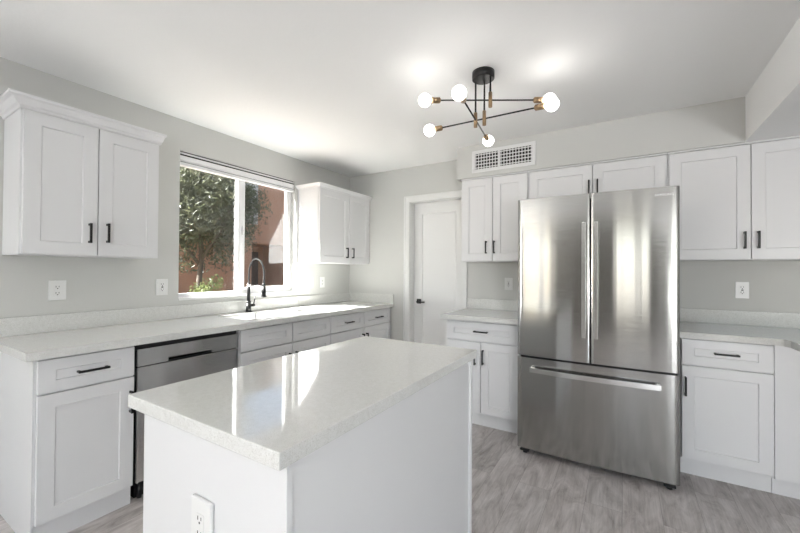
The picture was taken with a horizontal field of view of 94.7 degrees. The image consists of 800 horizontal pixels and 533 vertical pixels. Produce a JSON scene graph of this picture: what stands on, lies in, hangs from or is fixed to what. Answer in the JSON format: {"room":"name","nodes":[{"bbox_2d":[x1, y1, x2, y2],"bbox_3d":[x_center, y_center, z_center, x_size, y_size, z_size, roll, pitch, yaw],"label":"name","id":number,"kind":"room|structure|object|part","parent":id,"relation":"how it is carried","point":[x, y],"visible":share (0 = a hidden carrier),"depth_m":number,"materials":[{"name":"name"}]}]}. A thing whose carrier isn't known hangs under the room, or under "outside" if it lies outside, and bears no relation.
{"room":"kitchen","nodes":[
{"label":"kitchen","id":0,"kind":"room"},
{"bbox_2d":[0,57,349,317],"bbox_3d":[-2.348,0.077,1.844,0.140,2.434,6.620,0,-1,31],"label":"wall","id":1,"kind":"structure","parent":0,"point":[92,284],"depth_m":2.58,"materials":[{"name":"grey paint"}]},
{"bbox_2d":[48,280,65,300],"bbox_3d":[-2.044,0.142,2.196,0.008,0.118,0.082,0,-1,31],"label":"power outlet","id":2,"kind":"object","parent":1,"relation":"attached to","point":[57,288],"visible":1,"depth_m":2.19,"materials":[{"name":"white plastic"}]},
{"bbox_2d":[54,285,60,295],"bbox_3d":[-2.042,0.142,2.195,0.002,0.067,0.033,0,-1,31],"label":"receptacle","id":3,"kind":"object","parent":2,"relation":"attached to","point":[57,288],"depth_m":2.19,"materials":[{"name":"white plastic"}]},
{"bbox_2d":[0,88,166,258],"bbox_3d":[-1.853,-0.457,2.170,0.360,0.797,0.716,0,-1,31],"label":"upper cabinet","id":4,"kind":"object","parent":1,"relation":"attached to","point":[77,182],"visible":1,"depth_m":2.04,"materials":[{"name":"white paint"}]},
{"bbox_3d":[-1.828,-0.431,1.993,0.020,0.733,0.308,0,-1,31],"label":"door","id":5,"kind":"part","parent":4,"relation":"part of","materials":[{"name":"white paint"}]},
{"bbox_3d":[-1.850,-0.827,2.174,0.360,0.058,0.716,0,-1,31],"label":"crown molding","id":6,"kind":"part","parent":4,"relation":"part of","materials":[{"name":"white paint"}]},
{"bbox_3d":[-1.746,-0.188,2.075,0.034,0.112,0.011,0,-1,31],"label":"handle","id":7,"kind":"part","parent":4,"relation":"part of","materials":[{"name":"black metal"}]},
{"bbox_3d":[-1.702,-0.194,2.147,0.034,0.112,0.011,0,-1,31],"label":"handle","id":8,"kind":"part","parent":4,"relation":"part of","materials":[{"name":"black metal"}]},
{"bbox_3d":[-1.662,-0.428,2.264,0.020,0.733,0.317,0,-1,31],"label":"door","id":9,"kind":"part","parent":4,"relation":"part of","materials":[{"name":"white paint"}]},
{"bbox_2d":[0,296,297,336],"bbox_3d":[-1.622,0.344,2.873,0.018,0.102,2.163,0,-1,31],"label":"backsplash","id":10,"kind":"structure","parent":1,"relation":"attached to","point":[12,326],"depth_m":2.47,"materials":[{"name":"white stone"}]},
{"bbox_2d":[156,279,167,294],"bbox_3d":[-1.740,0.150,2.692,0.009,0.118,0.080,0,-1,31],"label":"power outlet","id":11,"kind":"object","parent":1,"relation":"attached to","point":[161,284],"visible":1,"depth_m":2.69,"materials":[{"name":"white plastic"}]},
{"bbox_2d":[160,282,164,291],"bbox_3d":[-1.738,0.150,2.691,0.002,0.067,0.033,0,-1,31],"label":"receptacle","id":12,"kind":"object","parent":11,"relation":"attached to","point":[162,284],"depth_m":2.69,"materials":[{"name":"white plastic"}]},
{"bbox_2d":[178,180,293,300],"bbox_3d":[-1.421,-0.307,3.313,0.106,1.146,1.145,0,-1,31],"label":"window","id":13,"kind":"structure","parent":1,"relation":"in","point":[240,290],"depth_m":3.33,"materials":[{"name":"white plastic"}]},
{"bbox_3d":[-1.405,0.257,3.296,0.061,0.018,1.145,0,-1,31],"label":"sill","id":14,"kind":"part","parent":13,"relation":"part of","materials":[{"name":"white paint"}]},
{"bbox_2d":[180,151,293,192],"bbox_3d":[-1.401,-0.825,3.309,0.048,0.110,1.137,0,-1,31],"label":"window blind","id":15,"kind":"object","parent":13,"relation":"attached to","point":[187,160],"visible":0.85,"depth_m":3.19,"materials":[{"name":"white plastic"}]},
{"bbox_3d":[-1.453,-0.316,3.306,0.042,1.068,0.038,0,-1,31],"label":"meeting rail","id":16,"kind":"part","parent":13,"relation":"part of","materials":[{"name":"white plastic"}]},
{"bbox_3d":[-1.301,-0.313,3.558,0.030,1.067,0.542,0,-1,31],"label":"sliding sash","id":17,"kind":"part","parent":13,"relation":"part of","materials":[{"name":"white plastic"}]},
{"bbox_2d":[320,277,324,287],"bbox_3d":[-0.869,0.176,4.115,0.008,0.118,0.078,0,-1,31],"label":"power outlet","id":18,"kind":"object","parent":1,"relation":"attached to","point":[322,279],"visible":1,"depth_m":4.11,"materials":[{"name":"white plastic"}]},
{"bbox_2d":[298,292,349,305],"bbox_3d":[-0.835,0.362,4.157,0.018,0.102,0.844,0,-1,31],"label":"backsplash","id":19,"kind":"structure","parent":1,"relation":"attached to","point":[335,297],"depth_m":4.10,"materials":[{"name":"white stone"}]},
{"bbox_2d":[296,182,372,263],"bbox_3d":[-0.702,-0.428,4.065,0.343,0.793,0.882,0,-1,31],"label":"upper cabinet","id":20,"kind":"object","parent":1,"relation":"attached to","point":[333,221],"visible":1,"depth_m":3.81,"materials":[{"name":"white paint"}]},
{"bbox_3d":[-0.686,-0.412,3.857,0.020,0.747,0.452,0,-1,31],"label":"door","id":21,"kind":"part","parent":20,"relation":"part of","materials":[{"name":"white paint"}]},
{"bbox_3d":[-0.699,-0.804,4.069,0.343,0.040,0.882,0,-1,31],"label":"crown molding","id":22,"kind":"part","parent":20,"relation":"part of","materials":[{"name":"white paint"}]},
{"bbox_3d":[-0.468,-0.406,4.213,0.020,0.747,0.373,0,-1,31],"label":"door","id":23,"kind":"part","parent":20,"relation":"part of","materials":[{"name":"white paint"}]},
{"bbox_2d":[0,0,799,176],"bbox_3d":[-0.848,-1.191,0.885,3.700,0.100,6.760,0,-1,31],"label":"ceiling","id":24,"kind":"structure","parent":0,"point":[337,86],"depth_m":2.00,"materials":[{"name":"white paint"}]},
{"bbox_2d":[418,66,558,145],"bbox_3d":[0.470,-0.966,2.146,0.730,0.306,0.636,1,-1,-19],"label":"ceiling light","id":25,"kind":"object","parent":24,"relation":"hanging from","point":[483,75],"visible":1,"depth_m":2.08,"materials":[{"name":"black metal"}]},
{"bbox_3d":[0.141,-0.943,2.090,0.073,0.073,0.073,0,-1,31],"label":"bulb","id":26,"kind":"part","parent":25,"relation":"part of","materials":[{"name":"white glass"}]},
{"bbox_3d":[0.188,-0.866,2.342,0.073,0.073,0.073,0,-1,31],"label":"bulb","id":27,"kind":"part","parent":25,"relation":"part of","materials":[{"name":"white glass"}]},
{"bbox_2d":[431,97,440,102],"bbox_3d":[0.203,-0.943,2.088,0.056,0.033,0.033,0,-1,1],"label":"socket","id":28,"kind":"object","parent":25,"relation":"attached to","point":[433,99],"depth_m":2.08,"materials":[{"name":"gold metal"}]},
{"bbox_2d":[433,125,442,131],"bbox_3d":[0.241,-0.866,2.310,0.056,0.033,0.033,0,-1,31],"label":"socket","id":29,"kind":"object","parent":25,"relation":"attached to","point":[435,128],"depth_m":2.30,"materials":[{"name":"gold metal"}]},
{"bbox_3d":[0.293,-0.858,1.822,0.073,0.073,0.073,0,-1,31],"label":"bulb","id":30,"kind":"part","parent":25,"relation":"part of","materials":[{"name":"white glass"}]},
{"bbox_3d":[0.445,-0.854,2.155,0.008,0.008,0.561,0,-1,25],"label":"arm","id":31,"kind":"part","parent":25,"relation":"part of","materials":[{"name":"black metal"}]},
{"bbox_3d":[0.443,-0.965,2.155,0.010,0.223,0.010,0,-1,31],"label":"rod","id":32,"kind":"part","parent":25,"relation":"part of","materials":[{"name":"black metal"}]},
{"bbox_3d":[0.494,-0.971,2.157,0.010,0.210,0.010,0,-1,31],"label":"rod","id":33,"kind":"part","parent":25,"relation":"part of","materials":[{"name":"black metal"}]},
{"bbox_2d":[483,134,489,141],"bbox_3d":[0.571,-0.850,2.431,0.033,0.033,0.056,0,-1,25],"label":"socket","id":34,"kind":"object","parent":25,"relation":"attached to","point":[486,138],"depth_m":2.42,"materials":[{"name":"gold metal"}]},
{"bbox_3d":[0.492,-0.941,2.083,0.531,0.008,0.008,0,-1,1],"label":"arm","id":35,"kind":"part","parent":25,"relation":"part of","materials":[{"name":"black metal"}]},
{"bbox_3d":[0.500,-0.866,2.154,0.558,0.008,0.008,0,-1,31],"label":"arm","id":36,"kind":"part","parent":25,"relation":"part of","materials":[{"name":"black metal"}]},
{"bbox_3d":[0.597,-0.849,2.487,0.073,0.073,0.073,0,-1,31],"label":"bulb","id":37,"kind":"part","parent":25,"relation":"part of","materials":[{"name":"white glass"}]},
{"bbox_3d":[0.511,-1.009,2.083,0.010,0.136,0.010,0,-1,31],"label":"rod","id":38,"kind":"part","parent":25,"relation":"part of","materials":[{"name":"black metal"}]},
{"bbox_2d":[533,97,543,102],"bbox_3d":[0.780,-0.939,2.078,0.056,0.033,0.033,0,-1,1],"label":"socket","id":39,"kind":"object","parent":25,"relation":"attached to","point":[536,99],"depth_m":2.06,"materials":[{"name":"gold metal"}]},
{"bbox_2d":[534,103,544,110],"bbox_3d":[0.758,-0.866,1.998,0.056,0.033,0.033,0,-1,31],"label":"socket","id":40,"kind":"object","parent":25,"relation":"attached to","point":[541,106],"depth_m":1.99,"materials":[{"name":"gold metal"}]},
{"bbox_3d":[0.843,-0.939,2.076,0.073,0.073,0.073,0,-1,31],"label":"bulb","id":41,"kind":"part","parent":25,"relation":"part of","materials":[{"name":"white glass"}]},
{"bbox_3d":[0.811,-0.866,1.966,0.073,0.073,0.073,0,-1,31],"label":"bulb","id":42,"kind":"part","parent":25,"relation":"part of","materials":[{"name":"white glass"}]},
{"bbox_2d":[0,423,799,532],"bbox_3d":[0.313,1.323,0.138,6.460,0.060,6.760,0,-1,31],"label":"floor","id":43,"kind":"structure","parent":0,"point":[514,490],"depth_m":2.05,"materials":[{"name":"grey wood"}]},
{"bbox_2d":[0,346,134,532],"bbox_3d":[-1.799,0.861,1.986,0.642,0.876,0.403,0,-1,31],"label":"base cabinet","id":44,"kind":"object","parent":43,"relation":"on","point":[66,422],"visible":0.94,"depth_m":1.81,"materials":[{"name":"white paint"}]},
{"bbox_3d":[-1.926,0.859,1.832,0.588,0.876,0.008,0,-1,31],"label":"panel","id":45,"kind":"part","parent":44,"relation":"part of","materials":[{"name":"white paint"}]},
{"bbox_3d":[-1.561,0.893,1.845,0.020,0.589,0.387,0,-1,31],"label":"door","id":46,"kind":"part","parent":44,"relation":"part of","materials":[{"name":"white paint"}]},
{"bbox_3d":[-1.558,0.513,1.849,0.020,0.153,0.387,0,-1,31],"label":"drawer","id":47,"kind":"part","parent":44,"relation":"part of","materials":[{"name":"white paint"}]},
{"bbox_3d":[-1.531,0.514,1.842,0.034,0.011,0.128,0,-1,31],"label":"handle","id":48,"kind":"part","parent":44,"relation":"part of","materials":[{"name":"black metal"}]},
{"bbox_3d":[-1.446,0.729,1.981,0.034,0.118,0.011,0,-1,31],"label":"handle","id":49,"kind":"part","parent":44,"relation":"part of","materials":[{"name":"black metal"}]},
{"bbox_2d":[130,330,237,498],"bbox_3d":[-1.531,0.871,2.439,0.570,0.868,0.633,0,-1,31],"label":"dishwasher","id":50,"kind":"object","parent":43,"relation":"on","point":[163,363],"visible":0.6,"depth_m":2.19,"materials":[{"name":"silver metal"}]},
{"bbox_3d":[-1.360,1.261,2.326,0.040,0.088,0.582,0,-1,31],"label":"toe panel","id":51,"kind":"part","parent":50,"relation":"part of","materials":[{"name":"black plastic"}]},
{"bbox_3d":[-1.298,0.511,2.302,0.030,0.095,0.618,0,-1,31],"label":"control panel","id":52,"kind":"part","parent":50,"relation":"part of","materials":[{"name":"silver metal"}]},
{"bbox_2d":[236,316,330,366],"bbox_3d":[-1.116,0.877,3.102,0.642,0.876,0.920,0,-1,31],"label":"base cabinet","id":53,"kind":"object","parent":43,"relation":"on","point":[257,344],"visible":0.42,"depth_m":2.87,"materials":[{"name":"white paint"}]},
{"bbox_2d":[0,292,393,361],"bbox_3d":[-1.133,0.368,3.070,0.646,0.140,3.010,0,-1,31],"label":"countertop","id":54,"kind":"structure","parent":53,"relation":"on","point":[39,337],"depth_m":2.39,"materials":[{"name":"white stone"}]},
{"bbox_2d":[245,258,266,312],"bbox_3d":[-1.231,0.163,3.185,0.252,0.474,0.094,0,-1,31],"label":"kitchen faucet","id":55,"kind":"object","parent":54,"relation":"on","point":[249,305],"visible":1,"depth_m":3.20,"materials":[{"name":"black metal"}]},
{"bbox_2d":[225,310,308,319],"bbox_3d":[-1.103,0.516,3.139,0.368,0.205,0.738,0,-1,31],"label":"sink","id":56,"kind":"object","parent":54,"relation":"in","point":[284,312],"visible":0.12,"depth_m":3.21,"materials":[{"name":"white ceramic"}]},
{"bbox_3d":[-1.202,0.513,2.978,0.368,0.205,0.359,0,-1,31],"label":"bowl","id":57,"kind":"part","parent":56,"relation":"part of","materials":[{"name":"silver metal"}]},
{"bbox_3d":[-1.004,0.518,3.301,0.368,0.205,0.359,0,-1,31],"label":"bowl","id":58,"kind":"part","parent":56,"relation":"part of","materials":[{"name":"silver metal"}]},
{"bbox_3d":[-0.995,0.526,2.769,0.020,0.153,0.465,0,-1,31],"label":"drawer","id":59,"kind":"part","parent":53,"relation":"part of","materials":[{"name":"white paint"}]},
{"bbox_3d":[-0.997,0.906,2.765,0.020,0.589,0.465,0,-1,31],"label":"door","id":60,"kind":"part","parent":53,"relation":"part of","materials":[{"name":"white paint"}]},
{"bbox_3d":[-0.757,0.912,3.157,0.020,0.589,0.444,0,-1,31],"label":"door","id":61,"kind":"part","parent":53,"relation":"part of","materials":[{"name":"white paint"}]},
{"bbox_3d":[-0.755,0.532,3.161,0.020,0.153,0.444,0,-1,31],"label":"drawer","id":62,"kind":"part","parent":53,"relation":"part of","materials":[{"name":"white paint"}]},
{"bbox_2d":[143,361,471,532],"bbox_3d":[-0.239,0.865,1.428,0.672,0.875,1.113,0,-1,31],"label":"kitchen island","id":63,"kind":"object","parent":43,"relation":"on","point":[407,468],"visible":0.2,"depth_m":1.05,"materials":[{"name":"white paint"}]},
{"bbox_2d":[191,493,213,532],"bbox_3d":[-0.501,0.656,0.930,0.084,0.135,0.013,0,-1,31],"label":"power outlet","id":64,"kind":"object","parent":63,"relation":"attached to","point":[202,510],"visible":1,"depth_m":0.92,"materials":[{"name":"white plastic"}]},
{"bbox_2d":[196,512,203,532],"bbox_3d":[-0.504,0.656,0.925,0.033,0.067,0.002,0,-1,31],"label":"receptacle","id":65,"kind":"object","parent":64,"relation":"attached to","point":[199,515],"depth_m":0.92,"materials":[{"name":"white plastic"}]},
{"bbox_3d":[-0.502,0.858,0.947,0.618,0.875,0.018,0,-1,31],"label":"panel","id":66,"kind":"part","parent":63,"relation":"part of","materials":[{"name":"white paint"}]},
{"bbox_2d":[128,336,476,470],"bbox_3d":[-0.223,0.408,1.425,0.664,0.038,1.173,0,-1,31],"label":"island countertop","id":67,"kind":"structure","parent":63,"relation":"on","point":[274,413],"depth_m":1.11,"materials":[{"name":"white stone"}]},
{"bbox_3d":[0.070,0.872,1.881,0.618,0.875,0.018,0,-1,31],"label":"panel","id":68,"kind":"part","parent":63,"relation":"part of","materials":[{"name":"white paint"}]},
{"bbox_2d":[329,311,364,344],"bbox_3d":[-0.745,0.886,3.707,0.642,0.876,0.499,0,-1,31],"label":"base cabinet","id":69,"kind":"object","parent":43,"relation":"on","point":[344,327],"visible":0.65,"depth_m":3.54,"materials":[{"name":"white paint"}]},
{"bbox_3d":[-0.509,0.917,3.562,0.020,0.589,0.493,0,-1,31],"label":"door","id":70,"kind":"part","parent":69,"relation":"part of","materials":[{"name":"white paint"}]},
{"bbox_3d":[-0.506,0.537,3.566,0.020,0.153,0.493,0,-1,31],"label":"drawer","id":71,"kind":"part","parent":69,"relation":"part of","materials":[{"name":"white paint"}]},
{"bbox_2d":[363,307,390,338],"bbox_3d":[-0.483,0.892,4.134,0.642,0.876,0.500,0,-1,31],"label":"base cabinet","id":72,"kind":"object","parent":43,"relation":"on","point":[376,322],"visible":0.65,"depth_m":3.99,"materials":[{"name":"white paint"}]},
{"bbox_3d":[-0.247,0.924,3.989,0.020,0.589,0.494,0,-1,31],"label":"door","id":73,"kind":"part","parent":72,"relation":"part of","materials":[{"name":"white paint"}]},
{"bbox_3d":[-0.245,0.544,3.993,0.020,0.153,0.494,0,-1,31],"label":"drawer","id":74,"kind":"part","parent":72,"relation":"part of","materials":[{"name":"white paint"}]},
{"bbox_2d":[447,319,518,433],"bbox_3d":[0.809,0.891,3.260,0.607,0.876,0.642,0,-1,31],"label":"base cabinet","id":75,"kind":"object","parent":43,"relation":"on","point":[495,367],"visible":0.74,"depth_m":2.98,"materials":[{"name":"white paint"}]},
{"bbox_3d":[0.535,0.914,3.103,0.298,0.579,0.020,0,-1,31],"label":"door","id":76,"kind":"part","parent":75,"relation":"part of","materials":[{"name":"white paint"}]},
{"bbox_2d":[440,298,517,324],"bbox_3d":[0.810,0.383,3.265,0.690,0.140,0.646,0,-1,31],"label":"countertop","id":77,"kind":"structure","parent":75,"relation":"on","point":[501,311],"depth_m":3.33,"materials":[{"name":"white stone"}]},
{"bbox_3d":[0.667,0.539,3.028,0.601,0.153,0.020,0,-1,31],"label":"drawer","id":78,"kind":"part","parent":75,"relation":"part of","materials":[{"name":"white paint"}]},
{"bbox_3d":[0.671,0.740,2.991,0.011,0.118,0.034,0,-1,31],"label":"handle","id":79,"kind":"part","parent":75,"relation":"part of","materials":[{"name":"black metal"}]},
{"bbox_3d":[0.794,0.914,2.945,0.298,0.579,0.020,0,-1,31],"label":"door","id":80,"kind":"part","parent":75,"relation":"part of","materials":[{"name":"white paint"}]},
{"bbox_2d":[517,186,679,489],"bbox_3d":[1.428,0.428,2.702,0.934,1.797,0.864,0,-1,31],"label":"refrigerator","id":81,"kind":"object","parent":43,"relation":"on","point":[599,273],"visible":1,"depth_m":2.34,"materials":[{"name":"grey metal"}]},
{"bbox_3d":[1.051,0.076,2.538,0.464,1.101,0.078,0,-1,31],"label":"door","id":82,"kind":"part","parent":81,"relation":"part of","materials":[{"name":"silver metal"}]},
{"bbox_3d":[1.188,0.088,2.377,0.025,0.744,0.052,0,-1,31],"label":"handle","id":83,"kind":"part","parent":81,"relation":"part of","materials":[{"name":"silver metal"}]},
{"bbox_3d":[1.209,0.714,2.345,0.744,0.030,0.034,0,-1,31],"label":"handle","id":84,"kind":"part","parent":81,"relation":"part of","materials":[{"name":"silver metal"}]},
{"bbox_3d":[1.248,0.088,2.341,0.025,0.744,0.052,0,-1,31],"label":"handle","id":85,"kind":"part","parent":81,"relation":"part of","materials":[{"name":"silver metal"}]},
{"bbox_3d":[1.246,0.959,2.406,0.934,0.637,0.078,0,-1,31],"label":"freezer drawer","id":86,"kind":"part","parent":81,"relation":"part of","materials":[{"name":"silver metal"}]},
{"bbox_3d":[1.452,0.076,2.292,0.464,1.101,0.078,0,-1,31],"label":"door","id":87,"kind":"part","parent":81,"relation":"part of","materials":[{"name":"silver metal"}]},
{"bbox_2d":[680,338,773,492],"bbox_3d":[2.112,0.891,2.462,0.427,0.876,0.642,0,-1,31],"label":"base cabinet","id":88,"kind":"object","parent":43,"relation":"on","point":[727,388],"visible":0.98,"depth_m":2.22,"materials":[{"name":"white paint"}]},
{"bbox_3d":[1.789,0.750,2.306,0.011,0.118,0.034,0,-1,31],"label":"handle","id":89,"kind":"part","parent":88,"relation":"part of","materials":[{"name":"black metal"}]},
{"bbox_3d":[1.957,0.530,2.206,0.118,0.011,0.034,0,-1,31],"label":"handle","id":90,"kind":"part","parent":88,"relation":"part of","materials":[{"name":"black metal"}]},
{"bbox_3d":[1.970,0.535,2.230,0.421,0.157,0.020,0,-1,31],"label":"drawer","id":91,"kind":"part","parent":88,"relation":"part of","materials":[{"name":"white paint"}]},
{"bbox_2d":[680,308,799,351],"bbox_3d":[2.172,0.377,1.932,1.124,0.140,1.498,0,-1,31],"label":"countertop","id":92,"kind":"structure","parent":88,"relation":"on","point":[752,327],"depth_m":2.50,"materials":[{"name":"white stone"}]},
{"bbox_2d":[771,345,799,498],"bbox_3d":[2.521,0.891,2.238,0.499,0.876,0.598,0,-1,31],"label":"filler panel","id":93,"kind":"object","parent":43,"relation":"on","point":[786,480],"visible":0.46,"depth_m":2.09,"materials":[{"name":"white paint"}]},
{"bbox_2d":[472,141,535,172],"bbox_3d":[0.895,-0.950,3.216,0.557,0.200,0.008,0,-1,31],"label":"air vent","id":94,"kind":"object","parent":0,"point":[521,154],"visible":1,"depth_m":3.21,"materials":[{"name":"white plastic"}]},
{"bbox_2d":[349,160,799,340],"bbox_3d":[2.056,0.116,2.963,6.200,2.434,0.130,0,-1,31],"label":"wall","id":95,"kind":"structure","parent":0,"point":[774,286],"depth_m":3.72,"materials":[{"name":"grey paint"}]},
{"bbox_2d":[350,292,393,302],"bbox_3d":[-0.344,0.367,4.341,0.628,0.102,0.018,0,-1,31],"label":"backsplash","id":96,"kind":"structure","parent":95,"relation":"attached to","point":[364,297],"depth_m":4.32,"materials":[{"name":"white stone"}]},
{"bbox_2d":[403,190,466,345],"bbox_3d":[0.395,0.278,3.972,0.742,2.112,0.161,0,-1,31],"label":"door","id":97,"kind":"structure","parent":95,"relation":"in","point":[435,267],"depth_m":4.04,"materials":[{"name":"white paint"}]},
{"bbox_2d":[467,298,517,310],"bbox_3d":[0.974,0.367,3.533,0.690,0.102,0.018,0,-1,31],"label":"backsplash","id":98,"kind":"structure","parent":95,"relation":"attached to","point":[477,303],"depth_m":3.57,"materials":[{"name":"white stone"}]},
{"bbox_2d":[461,171,528,261],"bbox_3d":[0.900,-0.425,3.396,0.605,0.766,0.349,0,-1,31],"label":"upper cabinet","id":99,"kind":"object","parent":95,"relation":"attached to","point":[489,203],"visible":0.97,"depth_m":3.28,"materials":[{"name":"white paint"}]},
{"bbox_3d":[0.704,-0.422,3.363,0.286,0.747,0.020,0,-1,31],"label":"door","id":100,"kind":"part","parent":99,"relation":"part of","materials":[{"name":"white paint"}]},
{"bbox_3d":[0.833,-0.804,3.286,0.605,0.011,0.026,0,-1,31],"label":"scribe molding","id":101,"kind":"part","parent":99,"relation":"part of","materials":[{"name":"white paint"}]},
{"bbox_3d":[0.956,-0.422,3.208,0.296,0.747,0.020,0,-1,31],"label":"door","id":102,"kind":"part","parent":99,"relation":"part of","materials":[{"name":"white paint"}]},
{"bbox_2d":[505,278,512,289],"bbox_3d":[1.035,0.166,3.506,0.078,0.118,0.009,0,-1,31],"label":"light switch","id":103,"kind":"object","parent":95,"relation":"attached to","point":[508,281],"visible":1,"depth_m":3.50,"materials":[{"name":"white plastic"}]},
{"bbox_2d":[528,153,666,198],"bbox_3d":[1.569,-0.659,2.989,0.956,0.298,0.349,0,-1,31],"label":"upper cabinet","id":104,"kind":"object","parent":95,"relation":"attached to","point":[647,171],"visible":0.69,"depth_m":2.83,"materials":[{"name":"white paint"}]},
{"bbox_3d":[1.302,-0.656,3.000,0.473,0.280,0.020,0,-1,31],"label":"door","id":105,"kind":"part","parent":104,"relation":"part of","materials":[{"name":"white paint"}]},
{"bbox_3d":[1.500,-0.804,2.877,0.956,0.011,0.026,0,-1,31],"label":"scribe molding","id":106,"kind":"part","parent":104,"relation":"part of","materials":[{"name":"white paint"}]},
{"bbox_3d":[1.704,-0.656,2.753,0.461,0.280,0.020,0,-1,31],"label":"door","id":107,"kind":"part","parent":104,"relation":"part of","materials":[{"name":"white paint"}]},
{"bbox_2d":[457,97,745,181],"bbox_3d":[1.478,-0.956,3.060,2.007,0.294,0.335,0,-1,31],"label":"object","id":108,"kind":"structure","parent":95,"relation":"attached to","point":[719,123],"depth_m":2.72,"materials":[{"name":"grey paint"}]},
{"bbox_2d":[667,135,799,260],"bbox_3d":[2.351,-0.425,2.507,0.878,0.766,0.349,0,-1,31],"label":"upper cabinet","id":109,"kind":"object","parent":95,"relation":"attached to","point":[739,201],"visible":0.98,"depth_m":2.42,"materials":[{"name":"white paint"}]},
{"bbox_3d":[2.098,-0.422,2.509,0.427,0.747,0.020,0,-1,31],"label":"door","id":110,"kind":"part","parent":109,"relation":"part of","materials":[{"name":"white paint"}]},
{"bbox_3d":[2.284,-0.804,2.397,0.878,0.011,0.026,0,-1,31],"label":"scribe molding","id":111,"kind":"part","parent":109,"relation":"part of","materials":[{"name":"white paint"}]},
{"bbox_3d":[2.238,-0.172,2.388,0.011,0.112,0.034,0,-1,31],"label":"handle","id":112,"kind":"part","parent":109,"relation":"part of","materials":[{"name":"black metal"}]},
{"bbox_3d":[2.294,-0.172,2.353,0.011,0.112,0.034,0,-1,31],"label":"handle","id":113,"kind":"part","parent":109,"relation":"part of","materials":[{"name":"black metal"}]},
{"bbox_3d":[2.467,-0.422,2.283,0.428,0.747,0.020,0,-1,31],"label":"door","id":114,"kind":"part","parent":109,"relation":"part of","materials":[{"name":"white paint"}]},
{"bbox_2d":[680,308,799,328],"bbox_3d":[2.558,0.367,2.563,1.124,0.102,0.018,0,-1,31],"label":"backsplash","id":115,"kind":"structure","parent":95,"relation":"attached to","point":[735,317],"depth_m":2.63,"materials":[{"name":"white stone"}]},
{"bbox_2d":[735,282,748,298],"bbox_3d":[2.452,0.169,2.638,0.074,0.118,0.009,0,-1,31],"label":"power outlet","id":116,"kind":"object","parent":95,"relation":"attached to","point":[741,288],"visible":1,"depth_m":2.64,"materials":[{"name":"white plastic"}]},
{"bbox_2d":[739,285,744,294],"bbox_3d":[2.451,0.169,2.636,0.033,0.067,0.002,0,-1,31],"label":"receptacle","id":117,"kind":"object","parent":116,"relation":"attached to","point":[741,287],"depth_m":2.64,"materials":[{"name":"white plastic"}]},
{"bbox_2d":[745,17,799,141],"bbox_3d":[1.906,-1.045,-0.804,2.760,0.394,6.760,0,-1,31],"label":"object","id":118,"kind":"structure","parent":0,"point":[772,104],"depth_m":1.97,"materials":[{"name":"white paint"}]},
{"bbox_3d":[-6.729,1.602,10.006,15.860,0.200,21.000,0,-1,31],"label":"floor","id":119,"kind":"structure","parent":0,"visible":0},
{"bbox_2d":[188,274,223,292],"bbox_3d":[-3.419,0.811,6.741,0.800,1.359,0.910,0,-1,10],"label":"shrub","id":120,"kind":"object","parent":119,"relation":"on","point":[202,287],"visible":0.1,"depth_m":6.61,"materials":[{"name":"green plant"}]},
{"bbox_2d":[179,166,272,289],"bbox_3d":[-4.268,-0.912,7.533,2.972,4.821,3.097,0,-1,-1],"label":"tree","id":121,"kind":"object","parent":119,"relation":"on","point":[198,189],"visible":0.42,"depth_m":7.18,"materials":[{"name":"green plant"}]},
{"bbox_2d":[178,179,284,294],"bbox_3d":[-5.828,-0.754,11.248,2.100,4.550,12.000,0,-1,31],"label":"house","id":122,"kind":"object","parent":119,"relation":"on","point":[269,249],"visible":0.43,"depth_m":11.90,"materials":[{"name":"brown ceramic"}]},
{"bbox_3d":[-5.254,0.514,12.578,0.070,2.050,0.900,0,-1,31],"label":"entrance door","id":123,"kind":"part","parent":122,"relation":"part of","materials":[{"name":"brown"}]}
]}

